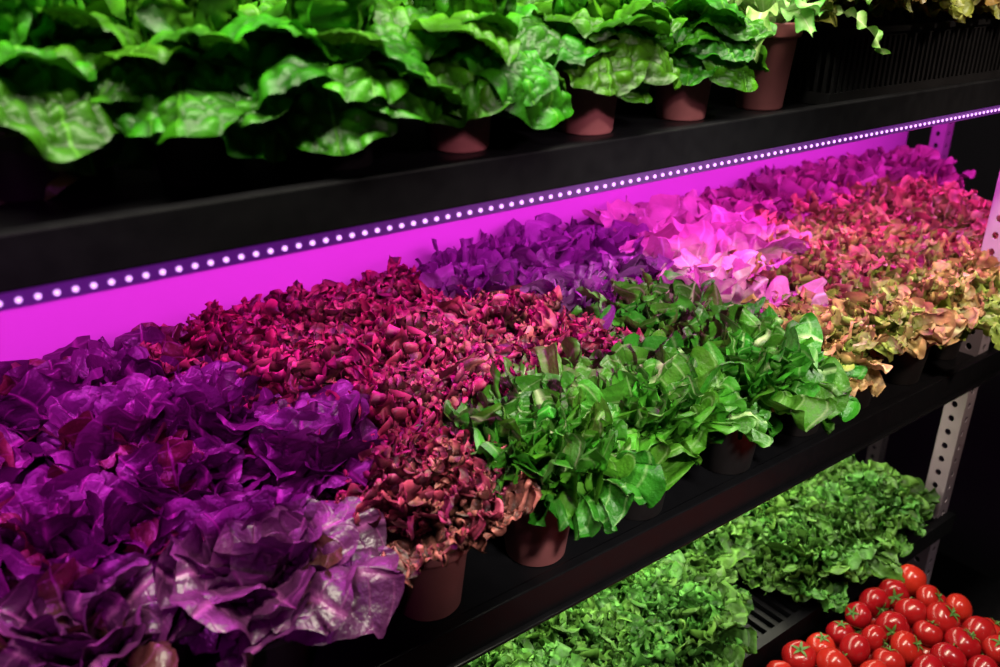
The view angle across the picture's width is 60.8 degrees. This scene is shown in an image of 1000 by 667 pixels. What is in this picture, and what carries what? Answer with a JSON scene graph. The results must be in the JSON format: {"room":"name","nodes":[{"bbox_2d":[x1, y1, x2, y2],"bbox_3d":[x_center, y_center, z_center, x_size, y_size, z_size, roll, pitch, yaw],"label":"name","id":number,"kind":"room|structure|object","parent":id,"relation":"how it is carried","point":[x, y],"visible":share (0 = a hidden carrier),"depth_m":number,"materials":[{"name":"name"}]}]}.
{"room":"indoor vertical farm","nodes":[
{"label":"indoor vertical farm","id":0,"kind":"room"},
{"bbox_2d":[854,375,999,582],"bbox_3d":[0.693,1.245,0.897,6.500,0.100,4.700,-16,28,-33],"label":"wall","id":1,"kind":"structure","parent":0,"point":[973,541],"depth_m":2.65,"materials":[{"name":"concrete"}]},
{"bbox_2d":[0,77,999,666],"bbox_3d":[0.126,0.025,1.129,2.319,1.950,0.513,-16,28,-33],"label":"shelving rack","id":2,"kind":"object","parent":1,"relation":"on","point":[113,220],"visible":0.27,"depth_m":0.83,"materials":[{"name":"metal"}]},
{"bbox_2d":[0,0,127,202],"bbox_3d":[-0.300,-0.162,0.517,0.173,0.157,0.176,5,24,11],"label":"lettuce","id":3,"kind":"object","parent":2,"relation":"on","point":[49,123],"visible":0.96,"depth_m":0.48,"materials":[{"name":"plant"}]},
{"bbox_2d":[0,136,67,202],"bbox_3d":[-0.301,-0.127,0.529,0.068,0.083,0.068,-16,28,-33],"label":"pot","id":4,"kind":"object","parent":3,"relation":"on","point":[24,177],"depth_m":0.52,"materials":[{"name":"plastic"}]},
{"bbox_2d":[0,0,158,203],"bbox_3d":[-0.306,-0.197,0.589,0.209,0.193,0.224,3,24,7],"label":"lettuce","id":5,"kind":"object","parent":2,"relation":"on","point":[137,153],"visible":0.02,"depth_m":0.56,"materials":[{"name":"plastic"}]},
{"bbox_2d":[0,542,219,666],"bbox_3d":[-0.294,0.236,0.621,0.205,0.170,0.202,-16,28,-33],"label":"lettuce","id":6,"kind":"object","parent":2,"relation":"on","point":[113,599],"visible":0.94,"depth_m":0.59,"materials":[{"name":"plant"}]},
{"bbox_2d":[35,0,307,187],"bbox_3d":[-0.204,-0.179,0.558,0.170,0.156,0.174,11,26,23],"label":"lettuce","id":7,"kind":"object","parent":2,"relation":"on","point":[182,73],"visible":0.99,"depth_m":0.52,"materials":[{"name":"plant"}]},
{"bbox_2d":[151,57,232,187],"bbox_3d":[-0.206,-0.143,0.565,0.068,0.083,0.068,-16,28,-33],"label":"pot","id":8,"kind":"object","parent":7,"relation":"on","point":[182,161],"depth_m":0.55,"materials":[{"name":"plastic"}]},
{"bbox_2d":[85,0,285,20],"bbox_3d":[-0.228,-0.230,0.646,0.197,0.178,0.216,-1,24,-2],"label":"lettuce","id":9,"kind":"object","parent":2,"relation":"on","point":[108,8],"visible":0.02,"depth_m":0.58,"materials":[{"name":"plant"}]},
{"bbox_2d":[146,474,404,666],"bbox_3d":[-0.193,0.213,0.676,0.214,0.168,0.192,-16,28,-33],"label":"lettuce","id":10,"kind":"object","parent":2,"relation":"on","point":[280,572],"visible":1,"depth_m":0.64,"materials":[{"name":"plant"}]},
{"bbox_2d":[251,638,309,666],"bbox_3d":[-0.190,0.250,0.695,0.089,0.085,0.089,-16,28,-33],"label":"pot","id":11,"kind":"object","parent":10,"relation":"on","point":[277,652],"depth_m":0.66,"materials":[{"name":"plastic"}]},
{"bbox_2d":[230,0,466,171],"bbox_3d":[-0.126,-0.200,0.599,0.172,0.162,0.185,-10,25,-21],"label":"lettuce","id":12,"kind":"object","parent":2,"relation":"on","point":[351,79],"visible":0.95,"depth_m":0.55,"materials":[{"name":"plant"}]},
{"bbox_2d":[306,141,372,171],"bbox_3d":[-0.117,-0.162,0.608,0.068,0.083,0.068,-16,28,-33],"label":"pot","id":13,"kind":"object","parent":12,"relation":"on","point":[361,159],"depth_m":0.60,"materials":[{"name":"plastic"}]},
{"bbox_2d":[319,420,541,621],"bbox_3d":[-0.071,0.172,0.767,0.179,0.171,0.177,17,29,34],"label":"lettuce","id":14,"kind":"object","parent":2,"relation":"on","point":[426,490],"visible":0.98,"depth_m":0.72,"materials":[{"name":"plant"}]},
{"bbox_2d":[397,548,468,621],"bbox_3d":[-0.067,0.211,0.784,0.089,0.085,0.089,-16,28,-33],"label":"pot","id":15,"kind":"object","parent":14,"relation":"on","point":[436,593],"depth_m":0.76,"materials":[{"name":"ceramic"}]},
{"bbox_2d":[373,0,573,153],"bbox_3d":[-0.032,-0.220,0.645,0.182,0.160,0.166,-16,28,-33],"label":"lettuce","id":16,"kind":"object","parent":2,"relation":"on","point":[493,54],"visible":0.87,"depth_m":0.60,"materials":[{"name":"plant"}]},
{"bbox_2d":[428,41,490,153],"bbox_3d":[-0.032,-0.187,0.665,0.068,0.083,0.068,-16,28,-33],"label":"pot","id":17,"kind":"object","parent":16,"relation":"on","point":[474,136],"depth_m":0.66,"materials":[{"name":"ceramic"}]},
{"bbox_2d":[462,632,534,666],"bbox_3d":[-0.034,0.401,1.090,0.245,0.094,0.217,-16,28,-33],"label":"lettuce","id":18,"kind":"object","parent":2,"relation":"on","point":[489,659],"visible":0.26,"depth_m":1.05,"materials":[{"name":"green plant"}]},
{"bbox_2d":[0,105,999,311],"bbox_3d":[0.265,-0.175,0.827,2.310,0.015,0.017,-16,28,-33],"label":"strip light","id":19,"kind":"object","parent":2,"relation":"attached to","point":[125,278],"visible":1,"depth_m":0.60,"materials":[{"name":"purple plastic"}]},
{"bbox_2d":[493,0,552,118],"bbox_3d":[-0.057,-0.283,0.768,0.216,0.178,0.212,-16,28,-33],"label":"lettuce","id":20,"kind":"object","parent":2,"relation":"on","point":[545,6],"visible":0.02,"depth_m":0.75,"materials":[{"name":"plant"}]},
{"bbox_2d":[477,641,585,666],"bbox_3d":[0.020,0.440,1.005,0.202,0.095,0.222,-16,28,-33],"label":"lettuce","id":21,"kind":"object","parent":2,"relation":"on","point":[557,654],"visible":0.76,"depth_m":1.05,"materials":[{"name":"green plant"}]},
{"bbox_2d":[504,510,569,566],"bbox_3d":[0.036,0.181,0.854,0.089,0.085,0.089,-16,28,-33],"label":"pot","id":22,"kind":"object","parent":2,"relation":"on","point":[529,545],"depth_m":0.83,"materials":[{"name":"ceramic"}]},
{"bbox_2d":[415,342,665,566],"bbox_3d":[0.042,0.132,0.824,0.216,0.199,0.232,-16,28,-33],"label":"lettuce","id":23,"kind":"object","parent":2,"relation":"on","point":[553,420],"visible":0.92,"depth_m":0.78,"materials":[{"name":"plant"}]},
{"bbox_2d":[510,585,623,657],"bbox_3d":[0.077,0.367,1.161,0.224,0.090,0.226,-15,28,-30],"label":"lettuce","id":24,"kind":"object","parent":2,"relation":"on","point":[547,629],"visible":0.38,"depth_m":1.10,"materials":[{"name":"green plant"}]},
{"bbox_2d":[531,0,687,135],"bbox_3d":[0.073,-0.244,0.717,0.167,0.146,0.165,-16,28,-33],"label":"lettuce","id":25,"kind":"object","parent":2,"relation":"on","point":[613,52],"visible":0.88,"depth_m":0.67,"materials":[{"name":"plant"}]},
{"bbox_2d":[558,33,616,135],"bbox_3d":[0.075,-0.216,0.732,0.068,0.083,0.068,-16,28,-33],"label":"pot","id":26,"kind":"object","parent":25,"relation":"on","point":[593,114],"depth_m":0.72,"materials":[{"name":"ceramic"}]},
{"bbox_2d":[533,597,702,666],"bbox_3d":[0.123,0.406,1.079,0.221,0.096,0.240,-16,28,-33],"label":"lettuce","id":27,"kind":"object","parent":2,"relation":"on","point":[620,639],"visible":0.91,"depth_m":1.07,"materials":[{"name":"green plant"}]},
{"bbox_2d":[595,549,685,609],"bbox_3d":[0.163,0.341,1.226,0.204,0.090,0.217,0,24,0],"label":"lettuce","id":28,"kind":"object","parent":2,"relation":"on","point":[677,555],"visible":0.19,"depth_m":1.19,"materials":[{"name":"green plant"}]},
{"bbox_2d":[623,491,665,520],"bbox_3d":[0.148,0.150,0.923,0.089,0.085,0.089,-16,28,-33],"label":"pot","id":29,"kind":"object","parent":2,"relation":"on","point":[636,512],"depth_m":0.91,"materials":[{"name":"plastic"}]},
{"bbox_2d":[561,330,772,520],"bbox_3d":[0.155,0.097,0.912,0.263,0.192,0.249,-16,28,-33],"label":"lettuce","id":30,"kind":"object","parent":2,"relation":"on","point":[656,386],"visible":0.72,"depth_m":0.85,"materials":[{"name":"plant"}]},
{"bbox_2d":[607,557,756,666],"bbox_3d":[0.229,0.372,1.151,0.224,0.091,0.224,6,24,12],"label":"lettuce","id":31,"kind":"object","parent":2,"relation":"on","point":[711,614],"visible":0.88,"depth_m":1.12,"materials":[{"name":"green plant"}]},
{"bbox_2d":[634,0,776,120],"bbox_3d":[0.178,-0.271,0.780,0.142,0.145,0.137,8,25,18],"label":"lettuce","id":32,"kind":"object","parent":2,"relation":"on","point":[712,45],"visible":0.68,"depth_m":0.74,"materials":[{"name":"plant"}]},
{"bbox_2d":[655,27,715,120],"bbox_3d":[0.172,-0.244,0.797,0.068,0.083,0.068,-16,28,-33],"label":"pot","id":33,"kind":"object","parent":32,"relation":"on","point":[689,102],"depth_m":0.78,"materials":[{"name":"ceramic"}]},
{"bbox_2d":[679,516,751,582],"bbox_3d":[0.269,0.311,1.294,0.231,0.092,0.221,-14,27,-28],"label":"lettuce","id":34,"kind":"object","parent":2,"relation":"on","point":[707,552],"visible":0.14,"depth_m":1.25,"materials":[{"name":"green plant"}]},
{"bbox_2d":[699,431,755,474],"bbox_3d":[0.269,0.115,1.005,0.089,0.085,0.089,-16,28,-33],"label":"pot","id":35,"kind":"object","parent":2,"relation":"on","point":[734,456],"depth_m":0.98,"materials":[{"name":"plastic"}]},
{"bbox_2d":[708,491,792,548],"bbox_3d":[0.364,0.279,1.364,0.223,0.091,0.225,-14,27,-29],"label":"lettuce","id":36,"kind":"object","parent":2,"relation":"on","point":[763,509],"visible":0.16,"depth_m":1.31,"materials":[{"name":"green plant"}]},
{"bbox_2d":[651,301,867,474],"bbox_3d":[0.276,0.069,0.969,0.282,0.197,0.251,-16,28,-33],"label":"lettuce","id":37,"kind":"object","parent":2,"relation":"on","point":[788,370],"visible":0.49,"depth_m":0.93,"materials":[{"name":"plant"}]},
{"bbox_2d":[751,479,819,516],"bbox_3d":[0.428,0.259,1.414,0.222,0.089,0.202,12,26,25],"label":"lettuce","id":38,"kind":"object","parent":2,"relation":"on","point":[800,488],"visible":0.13,"depth_m":1.36,"materials":[{"name":"green plant"}]},
{"bbox_2d":[774,413,819,436],"bbox_3d":[0.378,0.080,1.085,0.089,0.085,0.089,-16,28,-33],"label":"pot","id":39,"kind":"object","parent":2,"relation":"on","point":[790,428],"depth_m":1.07,"materials":[{"name":"plastic"}]},
{"bbox_2d":[725,507,872,612],"bbox_3d":[0.458,0.318,1.277,0.225,0.088,0.202,-16,28,-33],"label":"lettuce","id":40,"kind":"object","parent":2,"relation":"on","point":[799,552],"visible":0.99,"depth_m":1.24,"materials":[{"name":"green plant"}]},
{"bbox_2d":[727,0,890,110],"bbox_3d":[0.263,-0.301,0.831,0.225,0.162,0.223,16,28,32],"label":"lettuce","id":41,"kind":"object","parent":2,"relation":"on","point":[769,95],"visible":0.7,"depth_m":0.81,"materials":[{"name":"ceramic"}]},
{"bbox_2d":[735,20,802,110],"bbox_3d":[0.264,-0.269,0.854,0.068,0.083,0.068,-16,28,-33],"label":"pot","id":42,"kind":"object","parent":41,"relation":"on","point":[769,95],"depth_m":0.83,"materials":[{"name":"ceramic"}]},
{"bbox_2d":[741,285,892,436],"bbox_3d":[0.374,0.038,1.065,0.226,0.178,0.215,-14,27,-28],"label":"leaf lettuce","id":43,"kind":"object","parent":2,"relation":"on","point":[848,344],"visible":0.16,"depth_m":1.02,"materials":[{"name":"plant"}]},
{"bbox_2d":[765,481,904,584],"bbox_3d":[0.505,0.297,1.328,0.221,0.094,0.233,1,24,2],"label":"lettuce","id":44,"kind":"object","parent":2,"relation":"on","point":[884,564],"visible":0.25,"depth_m":1.30,"materials":[{"name":"green plant"}]},
{"bbox_2d":[710,15,999,104],"bbox_3d":[0.423,-0.361,1.074,0.426,0.074,0.284,-16,28,-33],"label":"crate","id":45,"kind":"object","parent":2,"relation":"on","point":[942,53],"visible":0.41,"depth_m":0.92,"materials":[{"name":"black plastic"}]},
{"bbox_2d":[738,0,925,93],"bbox_3d":[0.327,-0.346,0.907,0.210,0.172,0.225,-16,28,-33],"label":"lettuce","id":46,"kind":"object","parent":45,"relation":"in","point":[827,19],"visible":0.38,"depth_m":0.87,"materials":[{"name":"plant"}]},
{"bbox_2d":[835,0,980,88],"bbox_3d":[0.397,-0.362,0.942,0.219,0.174,0.218,20,31,39],"label":"lettuce","id":47,"kind":"object","parent":45,"relation":"in","point":[959,10],"visible":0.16,"depth_m":0.91,"materials":[{"name":"plant"}]},
{"bbox_2d":[835,8,903,88],"bbox_3d":[0.408,-0.324,0.966,0.080,0.085,0.080,-16,28,-33],"label":"pot","id":48,"kind":"object","parent":47,"relation":"on","point":[893,17],"depth_m":0.92,"materials":[{"name":"plastic"}]},
{"bbox_2d":[885,0,999,80],"bbox_3d":[0.486,-0.392,1.010,0.214,0.173,0.223,-16,28,-33],"label":"lettuce","id":49,"kind":"object","parent":45,"relation":"in","point":[993,6],"visible":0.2,"depth_m":0.97,"materials":[{"name":"plant"}]},
{"bbox_2d":[885,10,949,80],"bbox_3d":[0.488,-0.348,1.020,0.080,0.085,0.080,-16,28,-33],"label":"pot","id":50,"kind":"object","parent":49,"relation":"on","point":[919,17],"depth_m":0.98,"materials":[{"name":"plastic"}]},
{"bbox_2d":[855,354,887,409],"bbox_3d":[0.471,0.053,1.147,0.089,0.085,0.089,-16,28,-33],"label":"pot","id":51,"kind":"object","parent":2,"relation":"on","point":[864,397],"depth_m":1.13,"materials":[{"name":"plastic"}]},
{"bbox_2d":[813,459,939,556],"bbox_3d":[0.589,0.273,1.377,0.226,0.090,0.223,9,25,20],"label":"lettuce","id":52,"kind":"object","parent":2,"relation":"on","point":[905,498],"visible":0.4,"depth_m":1.36,"materials":[{"name":"green plant"}]},
{"bbox_2d":[812,263,967,409],"bbox_3d":[0.473,0.010,1.130,0.242,0.177,0.226,-16,28,-33],"label":"leaf lettuce","id":53,"kind":"object","parent":2,"relation":"on","point":[889,307],"visible":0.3,"depth_m":1.07,"materials":[{"name":"plant"}]},
{"bbox_2d":[880,346,930,384],"bbox_3d":[0.572,0.023,1.215,0.089,0.085,0.089,-16,28,-33],"label":"pot","id":54,"kind":"object","parent":2,"relation":"on","point":[906,370],"depth_m":1.19,"materials":[{"name":"plastic"}]},
{"bbox_2d":[866,254,999,384],"bbox_3d":[0.579,-0.016,1.191,0.228,0.175,0.224,-16,28,-33],"label":"leaf lettuce","id":55,"kind":"object","parent":2,"relation":"on","point":[939,284],"visible":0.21,"depth_m":1.16,"materials":[{"name":"plant"}]},
{"bbox_2d":[927,340,962,360],"bbox_3d":[0.666,-0.010,1.290,0.089,0.085,0.089,-16,28,-33],"label":"pot","id":56,"kind":"object","parent":2,"relation":"on","point":[951,351],"depth_m":1.28,"materials":[{"name":"plastic"}]},
{"bbox_2d":[892,223,999,360],"bbox_3d":[0.667,-0.056,1.268,0.213,0.187,0.219,-16,28,-33],"label":"leaf lettuce","id":57,"kind":"object","parent":2,"relation":"on","point":[962,258],"visible":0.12,"depth_m":1.23,"materials":[{"name":"plant"}]},
{"bbox_3d":[-0.271,0.167,0.916,0.426,0.060,0.374,-16,28,-33],"label":"crate","id":58,"kind":"object","parent":2,"relation":"on","visible":0},
{"bbox_2d":[0,335,150,447],"bbox_3d":[-0.456,0.105,0.883,0.263,0.191,0.228,-16,28,-33],"label":"lettuce","id":59,"kind":"object","parent":58,"relation":"in","point":[28,384],"visible":0.15,"depth_m":0.84,"materials":[{"name":"plant"}]},
{"bbox_2d":[0,465,160,625],"bbox_3d":[-0.358,0.199,0.695,0.180,0.169,0.209,-4,24,-9],"label":"lettuce","id":60,"kind":"object","parent":58,"relation":"in","point":[52,518],"visible":0.4,"depth_m":0.68,"materials":[{"name":"plant"}]},
{"bbox_2d":[19,371,224,482],"bbox_3d":[-0.371,0.142,0.811,0.233,0.181,0.236,-16,28,-33],"label":"lettuce","id":61,"kind":"object","parent":58,"relation":"in","point":[96,421],"visible":0.23,"depth_m":0.79,"materials":[{"name":"plant"}]},
{"bbox_2d":[60,322,212,382],"bbox_3d":[-0.372,0.085,0.945,0.219,0.178,0.225,-16,28,-33],"label":"lettuce","id":62,"kind":"object","parent":58,"relation":"in","point":[124,365],"visible":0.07,"depth_m":0.93,"materials":[{"name":"plant"}]},
{"bbox_2d":[87,435,293,558],"bbox_3d":[-0.270,0.167,0.772,0.200,0.167,0.201,-16,28,-33],"label":"lettuce","id":63,"kind":"object","parent":58,"relation":"in","point":[165,470],"visible":0.27,"depth_m":0.72,"materials":[{"name":"plant"}]},
{"bbox_2d":[109,359,309,455],"bbox_3d":[-0.280,0.120,0.869,0.202,0.174,0.225,-2,24,-5],"label":"lettuce","id":64,"kind":"object","parent":58,"relation":"in","point":[218,421],"visible":0.3,"depth_m":0.82,"materials":[{"name":"plant"}]},
{"bbox_2d":[139,294,310,379],"bbox_3d":[-0.285,0.055,0.999,0.253,0.190,0.230,-16,28,-33],"label":"lettuce","id":65,"kind":"object","parent":58,"relation":"in","point":[216,331],"visible":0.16,"depth_m":0.94,"materials":[{"name":"plant"}]},
{"bbox_2d":[215,321,388,433],"bbox_3d":[-0.204,0.085,0.932,0.239,0.188,0.243,17,29,34],"label":"lettuce","id":66,"kind":"object","parent":58,"relation":"in","point":[315,356],"visible":0.28,"depth_m":0.88,"materials":[{"name":"plant"}]},
{"bbox_2d":[209,379,403,497],"bbox_3d":[-0.172,0.145,0.815,0.213,0.171,0.188,-19,30,-36],"label":"lettuce","id":67,"kind":"object","parent":58,"relation":"in","point":[300,451],"visible":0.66,"depth_m":0.78,"materials":[{"name":"plant"}]},
{"bbox_2d":[260,279,387,332],"bbox_3d":[-0.212,0.029,1.060,0.236,0.187,0.240,8,25,18],"label":"lettuce","id":68,"kind":"object","parent":58,"relation":"in","point":[331,302],"visible":0.15,"depth_m":1.01,"materials":[{"name":"plant"}]},
{"bbox_2d":[311,352,469,438],"bbox_3d":[-0.113,0.114,0.879,0.192,0.177,0.209,-22,32,-40],"label":"lettuce","id":69,"kind":"object","parent":58,"relation":"in","point":[406,393],"visible":0.27,"depth_m":0.83,"materials":[{"name":"plant"}]},
{"bbox_2d":[339,297,497,374],"bbox_3d":[-0.110,0.052,1.010,0.213,0.186,0.228,-15,28,-31],"label":"lettuce","id":70,"kind":"object","parent":58,"relation":"in","point":[430,331],"visible":0.23,"depth_m":0.96,"materials":[{"name":"plant"}]},
{"bbox_3d":[-0.617,0.269,0.683,0.426,0.060,0.374,-16,28,-33],"label":"crate","id":71,"kind":"object","parent":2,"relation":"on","visible":0},
{"bbox_2d":[0,424,55,483],"bbox_3d":[-0.480,0.168,0.755,0.198,0.178,0.230,-7,25,-16],"label":"lettuce","id":72,"kind":"object","parent":71,"relation":"in","point":[13,462],"visible":0.23,"depth_m":0.77,"materials":[{"name":"plant"}]},
{"bbox_3d":[0.075,0.065,1.150,0.426,0.060,0.374,-16,28,-33],"label":"crate","id":73,"kind":"object","parent":2,"relation":"on","visible":0},
{"bbox_2d":[350,255,471,323],"bbox_3d":[-0.126,0.004,1.115,0.239,0.190,0.228,-16,28,-33],"label":"lettuce","id":74,"kind":"object","parent":73,"relation":"in","point":[398,284],"visible":0.09,"depth_m":1.07,"materials":[{"name":"plant"}]},
{"bbox_2d":[413,237,535,298],"bbox_3d":[-0.030,-0.024,1.168,0.256,0.199,0.241,-13,27,-27],"label":"lettuce","id":75,"kind":"object","parent":73,"relation":"in","point":[446,269],"visible":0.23,"depth_m":1.12,"materials":[{"name":"plant"}]},
{"bbox_2d":[436,326,565,409],"bbox_3d":[-0.003,0.096,0.928,0.206,0.172,0.215,21,31,39],"label":"lettuce","id":76,"kind":"object","parent":73,"relation":"in","point":[480,358],"visible":0.11,"depth_m":0.89,"materials":[{"name":"plant"}]},
{"bbox_2d":[428,284,578,343],"bbox_3d":[-0.009,0.022,1.080,0.232,0.185,0.226,13,27,27],"label":"lettuce","id":77,"kind":"object","parent":73,"relation":"in","point":[509,312],"visible":0.3,"depth_m":1.02,"materials":[{"name":"plant"}]},
{"bbox_2d":[458,213,620,284],"bbox_3d":[0.037,-0.055,1.230,0.272,0.206,0.256,8,25,17],"label":"lettuce","id":78,"kind":"object","parent":73,"relation":"in","point":[519,241],"visible":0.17,"depth_m":1.20,"materials":[{"name":"plant"}]},
{"bbox_2d":[477,243,642,329],"bbox_3d":[0.104,-0.007,1.131,0.232,0.197,0.246,-16,28,-33],"label":"lettuce","id":79,"kind":"object","parent":73,"relation":"in","point":[569,277],"visible":0.2,"depth_m":1.09,"materials":[{"name":"plant"}]},
{"bbox_2d":[501,311,644,359],"bbox_3d":[0.098,0.063,1.002,0.205,0.172,0.202,-16,28,-33],"label":"lettuce","id":80,"kind":"object","parent":73,"relation":"in","point":[589,332],"visible":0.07,"depth_m":0.98,"materials":[{"name":"plant"}]},
{"bbox_2d":[529,246,674,299],"bbox_3d":[0.160,-0.036,1.197,0.262,0.198,0.252,-16,28,-33],"label":"lettuce","id":81,"kind":"object","parent":73,"relation":"in","point":[628,266],"visible":0.1,"depth_m":1.13,"materials":[{"name":"plant"}]},
{"bbox_2d":[564,213,648,256],"bbox_3d":[0.124,-0.076,1.285,0.269,0.201,0.274,8,25,17],"label":"lettuce","id":82,"kind":"object","parent":73,"relation":"in","point":[625,231],"visible":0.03,"depth_m":1.26,"materials":[{"name":"plant"}]},
{"bbox_2d":[571,268,765,345],"bbox_3d":[0.202,0.017,1.083,0.259,0.191,0.232,-16,28,-33],"label":"lettuce","id":83,"kind":"object","parent":73,"relation":"in","point":[643,306],"visible":0.33,"depth_m":1.03,"materials":[{"name":"plant"}]},
{"bbox_2d":[654,248,828,312],"bbox_3d":[0.285,-0.016,1.154,0.236,0.195,0.249,-16,28,-33],"label":"lettuce","id":84,"kind":"object","parent":73,"relation":"in","point":[735,289],"visible":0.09,"depth_m":1.10,"materials":[{"name":"plant"}]},
{"bbox_3d":[0.421,-0.037,1.384,0.426,0.060,0.374,-16,28,-33],"label":"crate","id":85,"kind":"object","parent":2,"relation":"on","visible":0},
{"bbox_2d":[562,189,735,255],"bbox_3d":[0.225,-0.116,1.356,0.295,0.217,0.268,-6,24,-14],"label":"lettuce","id":86,"kind":"object","parent":85,"relation":"in","point":[659,207],"visible":0.11,"depth_m":1.32,"materials":[{"name":"plant"}]},
{"bbox_2d":[635,196,755,222],"bbox_3d":[0.311,-0.135,1.425,0.276,0.196,0.252,-4,24,-10],"label":"lettuce","id":87,"kind":"object","parent":85,"relation":"in","point":[741,205],"visible":0.02,"depth_m":1.37,"materials":[{"name":"plant"}]},
{"bbox_2d":[617,216,794,286],"bbox_3d":[0.269,-0.057,1.226,0.277,0.213,0.274,7,25,16],"label":"lettuce","id":88,"kind":"object","parent":85,"relation":"in","point":[698,238],"visible":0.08,"depth_m":1.20,"materials":[{"name":"plant"}]},
{"bbox_2d":[682,184,804,222],"bbox_3d":[0.408,-0.160,1.480,0.256,0.198,0.253,-16,28,-33],"label":"lettuce","id":89,"kind":"object","parent":85,"relation":"in","point":[710,194],"visible":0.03,"depth_m":1.43,"materials":[{"name":"plant"}]},
{"bbox_2d":[684,205,811,261],"bbox_3d":[0.366,-0.088,1.295,0.260,0.215,0.244,8,25,19],"label":"lettuce","id":90,"kind":"object","parent":85,"relation":"in","point":[752,234],"visible":0.09,"depth_m":1.25,"materials":[{"name":"plant"}]},
{"bbox_2d":[736,164,851,215],"bbox_3d":[0.524,-0.195,1.555,0.269,0.203,0.297,-16,28,-33],"label":"lettuce","id":91,"kind":"object","parent":85,"relation":"in","point":[783,186],"visible":0.11,"depth_m":1.50,"materials":[{"name":"plant"}]},
{"bbox_2d":[726,249,861,305],"bbox_3d":[0.373,-0.021,1.180,0.249,0.184,0.236,3,24,7],"label":"leaf lettuce","id":92,"kind":"object","parent":85,"relation":"in","point":[795,275],"visible":0.09,"depth_m":1.13,"materials":[{"name":"plant"}]},
{"bbox_2d":[743,198,846,251],"bbox_3d":[0.448,-0.105,1.366,0.221,0.190,0.262,-16,28,-33],"label":"leaf lettuce","id":93,"kind":"object","parent":85,"relation":"in","point":[796,223],"visible":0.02,"depth_m":1.34,"materials":[{"name":"plant"}]},
{"bbox_2d":[777,190,900,230],"bbox_3d":[0.560,-0.140,1.450,0.240,0.186,0.252,-16,28,-33],"label":"leaf lettuce","id":94,"kind":"object","parent":85,"relation":"in","point":[845,212],"visible":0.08,"depth_m":1.41,"materials":[{"name":"plant"}]},
{"bbox_2d":[764,236,923,298],"bbox_3d":[0.451,-0.046,1.234,0.268,0.187,0.220,6,24,13],"label":"leaf lettuce","id":95,"kind":"object","parent":85,"relation":"in","point":[827,255],"visible":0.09,"depth_m":1.20,"materials":[{"name":"plant"}]},
{"bbox_2d":[810,221,939,263],"bbox_3d":[0.568,-0.081,1.319,0.222,0.182,0.220,-16,28,-33],"label":"leaf lettuce","id":96,"kind":"object","parent":85,"relation":"in","point":[880,242],"visible":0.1,"depth_m":1.29,"materials":[{"name":"plant"}]},
{"bbox_2d":[855,214,973,247],"bbox_3d":[0.648,-0.099,1.369,0.226,0.175,0.222,-16,28,-33],"label":"leaf lettuce","id":97,"kind":"object","parent":85,"relation":"in","point":[932,228],"visible":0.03,"depth_m":1.33,"materials":[{"name":"plant"}]},
{"bbox_3d":[0.767,-0.139,1.617,0.426,0.060,0.374,-16,28,-33],"label":"crate","id":98,"kind":"object","parent":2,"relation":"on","visible":0},
{"bbox_2d":[780,158,885,196],"bbox_3d":[0.602,-0.223,1.617,0.291,0.205,0.266,-16,28,-33],"label":"lettuce","id":99,"kind":"object","parent":98,"relation":"in","point":[827,171],"visible":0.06,"depth_m":1.57,"materials":[{"name":"plant"}]},
{"bbox_2d":[820,152,925,186],"bbox_3d":[0.707,-0.244,1.670,0.282,0.199,0.269,-16,28,-33],"label":"lettuce","id":100,"kind":"object","parent":98,"relation":"in","point":[897,173],"visible":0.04,"depth_m":1.65,"materials":[{"name":"plant"}]},
{"bbox_2d":[822,175,931,222],"bbox_3d":[0.647,-0.174,1.505,0.280,0.205,0.290,-16,28,-33],"label":"leaf lettuce","id":101,"kind":"object","parent":98,"relation":"in","point":[885,190],"visible":0.06,"depth_m":1.47,"materials":[{"name":"plant"}]},
{"bbox_2d":[854,145,975,188],"bbox_3d":[0.826,-0.282,1.749,0.288,0.206,0.274,-16,28,-33],"label":"lettuce","id":102,"kind":"object","parent":98,"relation":"in","point":[919,158],"visible":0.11,"depth_m":1.69,"materials":[{"name":"plant"}]},
{"bbox_2d":[886,174,977,202],"bbox_3d":[0.765,-0.198,1.581,0.279,0.187,0.228,6,24,14],"label":"leaf lettuce","id":103,"kind":"object","parent":98,"relation":"in","point":[921,189],"visible":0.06,"depth_m":1.55,"materials":[{"name":"plant"}]},
{"bbox_2d":[891,189,999,247],"bbox_3d":[0.726,-0.135,1.427,0.261,0.195,0.252,8,25,17],"label":"leaf lettuce","id":104,"kind":"object","parent":98,"relation":"in","point":[951,211],"visible":0.06,"depth_m":1.40,"materials":[{"name":"plant"}]},
{"bbox_3d":[0.508,0.949,1.217,0.576,0.186,0.389,-16,28,-33],"label":"crate","id":105,"kind":"object","parent":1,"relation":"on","visible":0},
{"bbox_3d":[0.508,0.778,1.142,0.576,0.186,0.389,-16,28,-33],"label":"crate","id":106,"kind":"object","parent":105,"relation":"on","visible":0},
{"bbox_3d":[0.508,0.606,1.067,0.576,0.186,0.389,-16,28,-33],"label":"crate","id":107,"kind":"object","parent":106,"relation":"on","visible":0},
{"bbox_2d":[766,564,999,666],"bbox_3d":[0.505,0.518,1.016,0.574,0.154,0.388,-16,28,-33],"label":"tomatoes","id":108,"kind":"object","parent":107,"relation":"in","point":[894,623],"visible":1,"depth_m":1.14,"materials":[{"name":"red food"}]},
{"bbox_2d":[906,113,999,201],"bbox_3d":[3.350,-0.868,2.110,0.100,2.800,4.700,-16,28,-33],"label":"wall","id":109,"kind":"structure","parent":0,"point":[975,142],"depth_m":3.84,"materials":[{"name":"paint"}]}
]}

